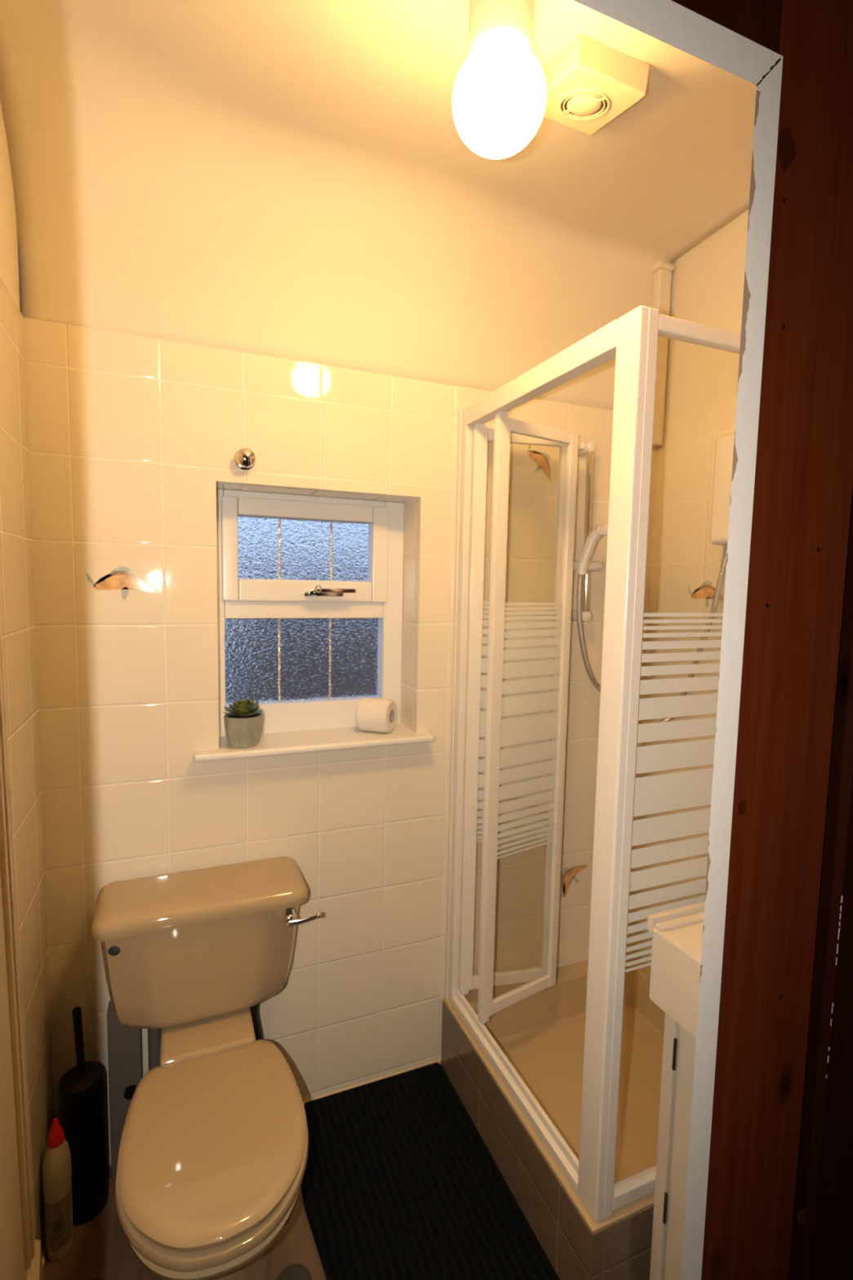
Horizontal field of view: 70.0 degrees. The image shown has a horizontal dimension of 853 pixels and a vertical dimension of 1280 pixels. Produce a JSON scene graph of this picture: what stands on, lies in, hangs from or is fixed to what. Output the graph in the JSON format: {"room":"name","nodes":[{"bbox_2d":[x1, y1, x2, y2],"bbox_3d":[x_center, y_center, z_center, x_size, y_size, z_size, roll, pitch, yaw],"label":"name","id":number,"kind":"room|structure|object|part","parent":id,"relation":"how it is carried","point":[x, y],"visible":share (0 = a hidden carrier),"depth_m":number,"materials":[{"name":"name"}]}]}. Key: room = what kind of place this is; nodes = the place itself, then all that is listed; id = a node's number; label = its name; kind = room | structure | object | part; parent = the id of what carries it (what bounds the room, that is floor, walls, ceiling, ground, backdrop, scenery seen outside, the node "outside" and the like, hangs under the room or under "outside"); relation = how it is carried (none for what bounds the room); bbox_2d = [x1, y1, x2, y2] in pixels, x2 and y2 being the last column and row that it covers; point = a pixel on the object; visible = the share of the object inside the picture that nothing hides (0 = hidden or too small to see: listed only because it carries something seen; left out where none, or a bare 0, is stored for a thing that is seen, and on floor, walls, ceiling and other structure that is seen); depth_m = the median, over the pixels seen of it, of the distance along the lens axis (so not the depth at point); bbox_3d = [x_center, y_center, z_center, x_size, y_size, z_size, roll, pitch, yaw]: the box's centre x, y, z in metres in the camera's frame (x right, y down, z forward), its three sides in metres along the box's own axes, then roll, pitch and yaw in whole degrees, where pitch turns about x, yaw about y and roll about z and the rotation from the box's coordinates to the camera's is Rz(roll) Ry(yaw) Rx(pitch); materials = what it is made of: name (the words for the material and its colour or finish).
{"room":"bathroom","nodes":[
{"label":"bathroom","id":0,"kind":"room"},
{"bbox_2d":[0,102,54,1252],"bbox_3d":[-0.777,0.019,0.929,0.120,2.950,1.050,-1,6,-22],"label":"wall","id":1,"kind":"structure","parent":0,"point":[17,611],"depth_m":1.31,"materials":[{"name":"beige tile"}]},
{"bbox_2d":[43,1062,560,1279],"bbox_3d":[0.381,1.547,0.447,3.400,0.060,3.100,-1,6,-22],"label":"floor","id":2,"kind":"structure","parent":0,"point":[100,1249],"depth_m":1.40,"materials":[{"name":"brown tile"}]},
{"bbox_2d":[42,1118,72,1261],"bbox_3d":[-0.847,1.247,1.396,0.059,0.318,0.075,1,5,-4],"label":"bottle","id":3,"kind":"object","parent":2,"relation":"on","point":[56,1166],"visible":1,"depth_m":1.37,"materials":[{"name":"beige plastic"}]},
{"bbox_2d":[57,1006,108,1225],"bbox_3d":[-0.835,1.141,1.480,0.099,0.514,0.099,-1,6,-22],"label":"toilet brush","id":4,"kind":"object","parent":2,"relation":"on","point":[82,1088],"visible":0.98,"depth_m":1.45,"materials":[{"name":"black plastic"}]},
{"bbox_3d":[-0.839,0.972,1.469,0.032,0.175,0.019,5,7,38],"label":"handle","id":5,"kind":"part","parent":4,"relation":"part of","materials":[{"name":"black plastic"}]},
{"bbox_3d":[-0.834,1.054,1.472,0.082,0.014,0.082,-1,6,-22],"label":"splash lid","id":6,"kind":"part","parent":4,"relation":"part of","materials":[{"name":"black plastic"}]},
{"bbox_2d":[106,1000,160,1181],"bbox_3d":[-0.756,1.160,1.585,0.122,0.460,0.066,-1,6,-22],"label":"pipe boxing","id":7,"kind":"object","parent":2,"relation":"on","point":[125,1054],"visible":0.47,"depth_m":1.55,"materials":[{"name":"grey glass"},{"name":"white metal"},{"name":"black plastic"}]},
{"bbox_2d":[89,856,321,1279],"bbox_3d":[-0.462,1.026,1.346,0.516,0.783,0.695,-1,6,-22],"label":"toilet","id":8,"kind":"object","parent":2,"relation":"on","point":[212,1157],"visible":1,"depth_m":1.36,"materials":[{"name":"beige ceramic"}]},
{"bbox_3d":[-0.558,0.636,1.529,0.490,0.045,0.215,-1,6,-22],"label":"cistern lid","id":9,"kind":"part","parent":8,"relation":"part of","materials":[{"name":"beige ceramic"}]},
{"bbox_3d":[-0.429,1.024,1.238,0.366,0.035,0.472,-1,6,-22],"label":"seat","id":10,"kind":"part","parent":8,"relation":"part of","materials":[{"name":"beige plastic"}]},
{"bbox_3d":[-0.428,0.996,1.236,0.356,0.039,0.462,-1,6,-22],"label":"lid","id":11,"kind":"part","parent":8,"relation":"part of","materials":[{"name":"beige plastic"}]},
{"bbox_3d":[-0.316,0.697,1.535,0.098,0.035,0.054,0,5,-13],"label":"flush lever","id":12,"kind":"part","parent":8,"relation":"part of","materials":[{"name":"silver metal"}]},
{"bbox_2d":[276,1263,311,1279],"bbox_3d":[-0.293,1.415,1.337,0.080,0.016,0.080,-1,6,-22],"label":"door stop","id":13,"kind":"object","parent":2,"relation":"on","point":[295,1271],"visible":1,"depth_m":1.35,"materials":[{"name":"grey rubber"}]},
{"bbox_2d":[301,1062,559,1279],"bbox_3d":[-0.045,1.404,1.534,0.496,0.012,0.741,-1,6,-22],"label":"bath mat","id":14,"kind":"object","parent":2,"relation":"on","point":[400,1181],"visible":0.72,"depth_m":1.54,"materials":[{"name":"black fabric"}]},
{"bbox_2d":[440,951,665,1279],"bbox_3d":[0.546,1.288,1.759,0.762,0.226,0.764,-1,6,-22],"label":"shower tray","id":15,"kind":"object","parent":2,"relation":"on","point":[541,1034],"visible":0.41,"depth_m":1.71,"materials":[{"name":"beige ceramic"}]},
{"bbox_2d":[444,305,741,1222],"bbox_3d":[0.568,0.264,1.671,0.754,1.830,0.756,-1,6,-22],"label":"shower enclosure","id":16,"kind":"object","parent":15,"relation":"on","point":[523,724],"visible":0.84,"depth_m":1.31,"materials":[{"name":"white metal"}]},
{"bbox_3d":[0.266,0.241,1.861,0.303,1.710,0.022,0,5,-13],"label":"door","id":17,"kind":"part","parent":16,"relation":"part of","materials":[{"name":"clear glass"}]},
{"bbox_3d":[0.219,1.156,1.627,0.034,0.046,0.646,-1,6,-22],"label":"sill rail","id":18,"kind":"part","parent":16,"relation":"part of","materials":[{"name":"white metal"}]},
{"bbox_3d":[0.272,0.240,1.861,0.235,1.644,0.005,0,5,-13],"label":"glass","id":19,"kind":"part","parent":16,"relation":"part of","materials":[{"name":"glass"}]},
{"bbox_3d":[0.298,0.249,1.784,0.305,1.710,0.022,-2,6,-34],"label":"door","id":20,"kind":"part","parent":16,"relation":"part of","materials":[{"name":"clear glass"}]},
{"bbox_3d":[0.303,0.248,1.787,0.237,1.644,0.005,-2,6,-34],"label":"glass","id":21,"kind":"part","parent":16,"relation":"part of","materials":[{"name":"glass"}]},
{"bbox_3d":[0.257,-0.617,1.467,0.040,0.052,0.646,-1,6,-22],"label":"header rail","id":22,"kind":"part","parent":16,"relation":"part of","materials":[{"name":"white metal"}]},
{"bbox_3d":[0.378,0.300,1.221,0.046,1.830,0.068,-1,6,-22],"label":"corner post","id":23,"kind":"part","parent":16,"relation":"part of","materials":[{"name":"white metal"}]},
{"bbox_3d":[0.699,1.184,1.424,0.673,0.034,0.026,-1,6,-22],"label":"rail","id":24,"kind":"part","parent":16,"relation":"part of","materials":[{"name":"white metal"}]},
{"bbox_3d":[0.717,0.294,1.343,0.681,1.762,0.005,-1,6,-22],"label":"glass","id":25,"kind":"part","parent":16,"relation":"part of","materials":[{"name":"glass"}]},
{"bbox_3d":[0.734,-0.594,1.262,0.673,0.029,0.026,-1,6,-22],"label":"rail","id":26,"kind":"part","parent":16,"relation":"part of","materials":[{"name":"white metal"}]},
{"bbox_2d":[647,902,704,1279],"bbox_3d":[0.783,0.996,1.275,0.683,0.903,0.213,-1,6,-22],"label":"vanity unit","id":27,"kind":"object","parent":2,"relation":"on","point":[677,933],"visible":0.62,"depth_m":1.20,"materials":[{"name":"beige wood"}]},
{"bbox_2d":[654,921,703,963],"bbox_3d":[0.797,0.577,1.233,0.677,0.022,0.201,-1,6,-22],"label":"countertop","id":28,"kind":"structure","parent":27,"relation":"on","point":[689,938],"depth_m":1.16,"materials":[{"name":"beige"}]},
{"bbox_3d":[0.535,1.034,1.153,0.018,0.620,0.168,-1,6,-22],"label":"cabinet door","id":29,"kind":"part","parent":27,"relation":"part of","materials":[{"name":"beige wood"}]},
{"bbox_2d":[17,243,657,1161],"bbox_3d":[-0.121,-0.057,1.906,2.080,2.950,0.260,-1,6,-22],"label":"wall","id":30,"kind":"structure","parent":0,"point":[133,439],"depth_m":1.64,"materials":[{"name":"beige tile"}]},
{"bbox_2d":[41,1060,440,1267],"bbox_3d":[-0.372,1.394,1.576,1.076,0.012,0.420,-1,6,-22],"label":"trim","id":31,"kind":"structure","parent":30,"relation":"attached to","point":[44,1249],"depth_m":1.83,"materials":[{"name":"white"}]},
{"bbox_2d":[233,447,255,470],"bbox_3d":[-0.464,-0.466,1.560,0.054,0.054,0.042,-1,6,-22],"label":"hook","id":32,"kind":"object","parent":30,"relation":"attached to","point":[244,458],"visible":1,"depth_m":1.54,"materials":[{"name":"silver metal"}]},
{"bbox_2d":[193,488,435,762],"bbox_3d":[-0.323,-0.060,1.758,0.669,0.718,0.247,-1,6,-22],"label":"window","id":33,"kind":"structure","parent":30,"relation":"in","point":[310,588],"depth_m":1.82,"materials":[{"name":"white plastic"}]},
{"bbox_2d":[222,698,264,748],"bbox_3d":[-0.497,0.223,1.649,0.107,0.126,0.116,-1,6,-22],"label":"potted succulent","id":34,"kind":"object","parent":33,"relation":"on","point":[243,722],"visible":1,"depth_m":1.62,"materials":[{"name":"grey ceramic"}]},
{"bbox_2d":[223,712,262,748],"bbox_3d":[-0.496,0.244,1.652,0.103,0.085,0.102,-1,6,-22],"label":"pot","id":35,"kind":"object","parent":33,"relation":"on","point":[242,730],"depth_m":1.62,"materials":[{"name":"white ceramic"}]},
{"bbox_3d":[-0.367,0.059,1.853,0.482,0.260,0.006,-1,6,-22],"label":"glass pane","id":36,"kind":"part","parent":33,"relation":"part of","materials":[{"name":"blue"}]},
{"bbox_3d":[-0.361,-0.268,1.818,0.402,0.186,0.006,-1,6,-22],"label":"glass pane","id":37,"kind":"part","parent":33,"relation":"part of","materials":[{"name":"blue"}]},
{"bbox_3d":[-0.353,-0.260,1.812,0.490,0.292,0.059,-1,6,-22],"label":"sash","id":38,"kind":"part","parent":33,"relation":"part of","materials":[{"name":"white plastic"}]},
{"bbox_3d":[-0.322,0.289,1.772,0.669,0.020,0.207,-1,6,-22],"label":"sill","id":39,"kind":"part","parent":33,"relation":"part of","materials":[{"name":"white"}]},
{"bbox_3d":[-0.284,-0.143,1.795,0.147,0.035,0.049,-1,6,-22],"label":"handle","id":40,"kind":"part","parent":33,"relation":"part of","materials":[{"name":"silver metal"}]},
{"bbox_2d":[355,697,396,733],"bbox_3d":[-0.151,0.227,1.836,0.099,0.100,0.101,3,5,17],"label":"toilet roll","id":41,"kind":"object","parent":33,"relation":"on","point":[372,714],"visible":1,"depth_m":1.80,"materials":[{"name":"white paper"}]},
{"bbox_2d":[570,440,602,622],"bbox_3d":[0.506,-0.343,1.950,0.102,0.575,0.084,-1,6,-22],"label":"riser rail","id":42,"kind":"object","parent":30,"relation":"attached to","point":[588,448],"visible":0.92,"depth_m":1.93,"materials":[{"name":"silver metal"}]},
{"bbox_3d":[0.515,-0.343,1.941,0.030,0.530,0.022,-1,6,-22],"label":"rail","id":43,"kind":"part","parent":42,"relation":"part of","materials":[{"name":"silver metal"}]},
{"bbox_2d":[576,523,727,724],"bbox_3d":[0.692,-0.030,1.923,0.435,0.665,0.186,3,5,16],"label":"shower hose","id":44,"kind":"object","parent":42,"relation":"attached to","point":[601,530],"visible":0.66,"depth_m":1.89,"materials":[{"name":"white plastic"}]},
{"bbox_2d":[652,261,674,447],"bbox_3d":[0.773,-0.944,2.026,0.062,0.580,0.040,-1,6,-22],"label":"pipe trunking","id":45,"kind":"object","parent":30,"relation":"attached to","point":[662,280],"visible":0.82,"depth_m":2.01,"materials":[{"name":"beige paint"}]},
{"bbox_2d":[0,0,756,410],"bbox_3d":[0.137,-0.982,1.241,1.854,0.579,1.077,-1,6,-22],"label":"ceiling","id":46,"kind":"structure","parent":0,"point":[291,180],"depth_m":1.46,"materials":[{"name":"beige paint"}]},
{"bbox_2d":[452,0,546,159],"bbox_3d":[0.118,-0.924,0.979,0.151,0.252,0.151,-1,6,-22],"label":"ceiling light","id":47,"kind":"object","parent":46,"relation":"attached to","point":[499,98],"visible":1,"depth_m":0.94,"materials":[{"name":"white glass"}]},
{"bbox_2d":[542,33,649,135],"bbox_3d":[0.304,-1.049,1.157,0.167,0.078,0.172,-1,6,-22],"label":"fan","id":48,"kind":"object","parent":46,"relation":"attached to","point":[589,82],"visible":0.96,"depth_m":1.11,"materials":[{"name":"white plastic"}]},
{"bbox_2d":[558,88,609,120],"bbox_3d":[0.301,-1.023,1.164,0.096,0.021,0.095,-1,6,-22],"label":"grille","id":49,"kind":"object","parent":48,"relation":"attached to","point":[574,104],"depth_m":1.16,"materials":[{"name":"beige plastic"}]},
{"bbox_2d":[631,209,748,962],"bbox_3d":[1.034,-0.013,1.678,0.120,2.950,1.050,-1,6,-22],"label":"wall","id":50,"kind":"structure","parent":0,"point":[708,283],"depth_m":1.95,"materials":[{"name":"beige tile"}]},
{"bbox_2d":[710,432,734,545],"bbox_3d":[0.898,-0.423,1.685,0.112,0.310,0.210,-1,6,-22],"label":"shower","id":51,"kind":"object","parent":50,"relation":"attached to","point":[724,450],"visible":0.25,"depth_m":1.73,"materials":[{"name":"white plastic"}]},
{"bbox_3d":[0.320,0.024,0.842,2.080,2.900,0.050,-1,6,-22],"label":"wall","id":52,"kind":"structure","parent":0,"visible":0},
{"bbox_2d":[0,616,44,1279],"bbox_3d":[-0.611,0.451,0.850,0.070,1.991,0.623,-2,6,-30],"label":"door","id":53,"kind":"structure","parent":52,"relation":"in","point":[20,1253],"depth_m":1.03,"materials":[{"name":"beige wood"}]},
{"bbox_3d":[-0.610,1.308,0.941,0.026,0.264,0.589,-2,6,-30],"label":"rail","id":54,"kind":"part","parent":53,"relation":"part of","materials":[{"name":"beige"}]},
{"bbox_2d":[573,0,852,1279],"bbox_3d":[0.115,0.186,0.562,1.342,2.620,0.403,-1,6,-22],"label":"trim","id":55,"kind":"structure","parent":52,"relation":"attached to","point":[791,492],"depth_m":0.89,"materials":[{"name":"white paint"}]},
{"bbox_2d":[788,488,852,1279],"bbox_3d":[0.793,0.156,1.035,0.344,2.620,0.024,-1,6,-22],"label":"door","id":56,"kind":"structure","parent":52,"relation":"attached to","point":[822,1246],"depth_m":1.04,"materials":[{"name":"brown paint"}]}
]}

